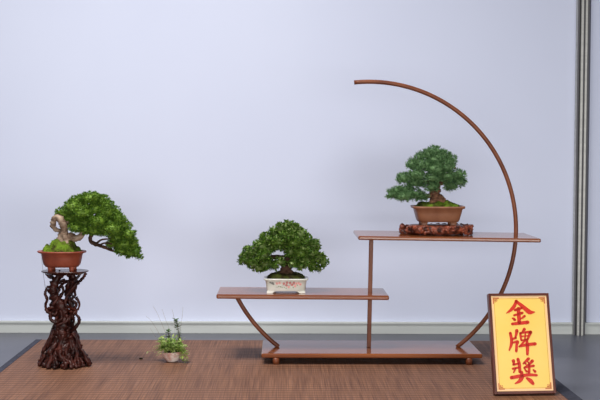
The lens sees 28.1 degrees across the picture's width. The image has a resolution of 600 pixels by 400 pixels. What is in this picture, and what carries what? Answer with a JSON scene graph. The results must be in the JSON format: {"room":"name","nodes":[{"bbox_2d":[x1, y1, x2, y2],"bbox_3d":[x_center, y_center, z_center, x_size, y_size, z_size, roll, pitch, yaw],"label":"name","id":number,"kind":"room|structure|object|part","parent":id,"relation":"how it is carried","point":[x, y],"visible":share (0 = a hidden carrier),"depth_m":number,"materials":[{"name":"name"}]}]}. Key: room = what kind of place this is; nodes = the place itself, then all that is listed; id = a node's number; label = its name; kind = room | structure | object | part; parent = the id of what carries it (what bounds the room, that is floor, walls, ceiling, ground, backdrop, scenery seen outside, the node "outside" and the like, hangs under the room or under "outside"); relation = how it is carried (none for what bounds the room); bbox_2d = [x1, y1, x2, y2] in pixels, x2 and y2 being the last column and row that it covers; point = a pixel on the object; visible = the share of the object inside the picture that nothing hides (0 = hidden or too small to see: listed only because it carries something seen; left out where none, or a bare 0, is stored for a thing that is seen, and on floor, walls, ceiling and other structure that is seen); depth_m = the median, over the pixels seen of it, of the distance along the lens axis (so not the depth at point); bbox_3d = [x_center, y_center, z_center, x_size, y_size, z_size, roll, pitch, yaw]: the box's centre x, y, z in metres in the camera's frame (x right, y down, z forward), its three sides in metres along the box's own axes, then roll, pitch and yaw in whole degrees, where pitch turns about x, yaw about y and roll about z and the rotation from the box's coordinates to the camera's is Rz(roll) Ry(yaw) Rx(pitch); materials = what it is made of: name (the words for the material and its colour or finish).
{"room":"bonsai exhibition hall","nodes":[
{"label":"bonsai exhibition hall","id":0,"kind":"room"},
{"bbox_2d":[0,0,599,321],"bbox_3d":[-0.063,-0.776,4.714,6.400,2.605,0.053,0,2,-1],"label":"wall","id":1,"kind":"structure","parent":0,"point":[211,125],"depth_m":4.71,"materials":[{"name":"paint"}]},
{"bbox_2d":[0,320,572,333],"bbox_3d":[-1.096,0.499,4.721,4.347,0.047,0.021,0,2,-1],"label":"baseboard","id":2,"kind":"structure","parent":1,"relation":"attached to","point":[6,326],"depth_m":4.73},
{"bbox_2d":[572,0,589,335],"bbox_3d":[1.107,-0.769,4.694,0.046,2.605,0.065,0,2,-1],"label":"trim","id":3,"kind":"structure","parent":1,"relation":"attached to","point":[582,6],"depth_m":4.70,"materials":[{"name":"metal"}]},
{"bbox_2d":[585,322,599,333],"bbox_3d":[2.127,0.513,4.766,2.007,0.047,0.021,0,2,-1],"label":"baseboard","id":4,"kind":"structure","parent":1,"relation":"attached to","point":[590,327],"depth_m":4.75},
{"bbox_2d":[0,333,599,399],"bbox_3d":[-0.027,0.690,1.671,6.400,0.060,6.280,0,2,-1],"label":"floor","id":5,"kind":"structure","parent":0,"point":[576,358],"depth_m":4.57,"materials":[{"name":"plastic"}]},
{"bbox_2d":[0,339,581,399],"bbox_3d":[-0.081,0.564,3.793,1.809,0.006,1.491,0,2,-1],"label":"mat","id":6,"kind":"object","parent":5,"relation":"on","point":[214,369],"visible":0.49,"depth_m":3.79,"materials":[{"name":"brown wood"}]},
{"bbox_2d":[37,269,91,369],"bbox_3d":[-0.781,0.391,3.977,0.159,0.323,0.158,-2,3,-37],"label":"stand","id":7,"kind":"object","parent":6,"relation":"on","point":[63,344],"visible":1,"depth_m":3.95,"materials":[{"name":"brown wood"}]},
{"bbox_2d":[37,190,143,287],"bbox_3d":[-0.691,0.135,3.955,0.354,0.338,0.138,0,2,3],"label":"bonsai","id":8,"kind":"object","parent":7,"relation":"on","point":[77,213],"visible":1,"depth_m":3.94,"materials":[{"name":"green plant"}]},
{"bbox_2d":[37,250,86,267],"bbox_3d":[-0.787,0.194,3.967,0.162,0.053,0.120,0,2,-1],"label":"pot","id":9,"kind":"object","parent":8,"relation":"attached to","point":[50,258],"depth_m":3.93,"materials":[{"name":"red ceramic"}]},
{"bbox_2d":[146,308,189,361],"bbox_3d":[-0.448,0.455,4.066,0.146,0.189,0.130,0,3,-16],"label":"plant","id":10,"kind":"object","parent":6,"relation":"on","point":[173,350],"visible":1,"depth_m":4.06,"materials":[{"name":"leaves"},{"name":"terracotta clay"},{"name":"soil"}]},
{"bbox_2d":[162,352,180,361],"bbox_3d":[-0.434,0.531,4.072,0.066,0.036,0.054,0,2,-1],"label":"pot","id":11,"kind":"object","parent":10,"relation":"attached to","point":[168,356],"depth_m":4.05,"materials":[{"name":"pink ceramic"}]},
{"bbox_2d":[216,80,540,364],"bbox_3d":[0.262,0.067,4.151,1.089,0.963,0.285,0,2,-1],"label":"display shelf","id":12,"kind":"object","parent":6,"relation":"on","point":[275,349],"visible":0.94,"depth_m":4.13,"materials":[{"name":"brown wood"}]},
{"bbox_3d":[-0.149,0.420,4.160,0.160,0.189,0.015,0,2,-1],"label":"arc rod","id":13,"kind":"part","parent":12,"relation":"part of","materials":[{"name":"brown wood"}]},
{"bbox_2d":[235,219,329,292],"bbox_3d":[-0.058,0.191,4.115,0.329,0.252,0.132,0,2,-1],"label":"bonsai","id":14,"kind":"object","parent":12,"relation":"on","point":[300,250],"visible":1,"depth_m":4.09,"materials":[{"name":"green plant"}]},
{"bbox_2d":[264,276,307,290],"bbox_3d":[-0.048,0.288,4.131,0.153,0.042,0.107,0,2,-1],"label":"pot","id":15,"kind":"object","parent":14,"relation":"attached to","point":[273,283],"depth_m":4.08,"materials":[{"name":"white ceramic"}]},
{"bbox_3d":[0.243,0.320,4.162,0.020,0.382,0.014,0,2,-1],"label":"post","id":16,"kind":"part","parent":12,"relation":"part of","materials":[{"name":"brown wood"}]},
{"bbox_3d":[0.470,0.052,4.153,0.573,0.932,0.015,0,2,-1],"label":"arc rod","id":17,"kind":"part","parent":12,"relation":"part of","materials":[{"name":"brown wood"}]},
{"bbox_2d":[399,223,473,235],"bbox_3d":[0.470,0.101,4.155,0.263,0.040,0.188,0,2,-1],"label":"stand","id":18,"kind":"object","parent":12,"relation":"on","point":[429,229],"visible":0.98,"depth_m":4.09,"materials":[{"name":"brown wood"}]},
{"bbox_2d":[384,144,467,225],"bbox_3d":[0.436,-0.055,4.138,0.296,0.283,0.160,0,2,-1],"label":"bonsai","id":19,"kind":"object","parent":18,"relation":"on","point":[439,165],"visible":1,"depth_m":4.11,"materials":[{"name":"green plant"}]},
{"bbox_2d":[410,205,464,221],"bbox_3d":[0.476,0.047,4.153,0.183,0.054,0.139,0,2,-1],"label":"pot","id":20,"kind":"object","parent":19,"relation":"attached to","point":[423,213],"depth_m":4.10,"materials":[{"name":"brown ceramic"}]},
{"bbox_2d":[487,293,555,394],"bbox_3d":[0.658,0.428,3.597,0.186,0.293,0.136,0,2,-6],"label":"plaque","id":21,"kind":"object","parent":6,"relation":"on","point":[520,333],"visible":1,"depth_m":3.57,"materials":[{"name":"yellow wood"}]}
]}

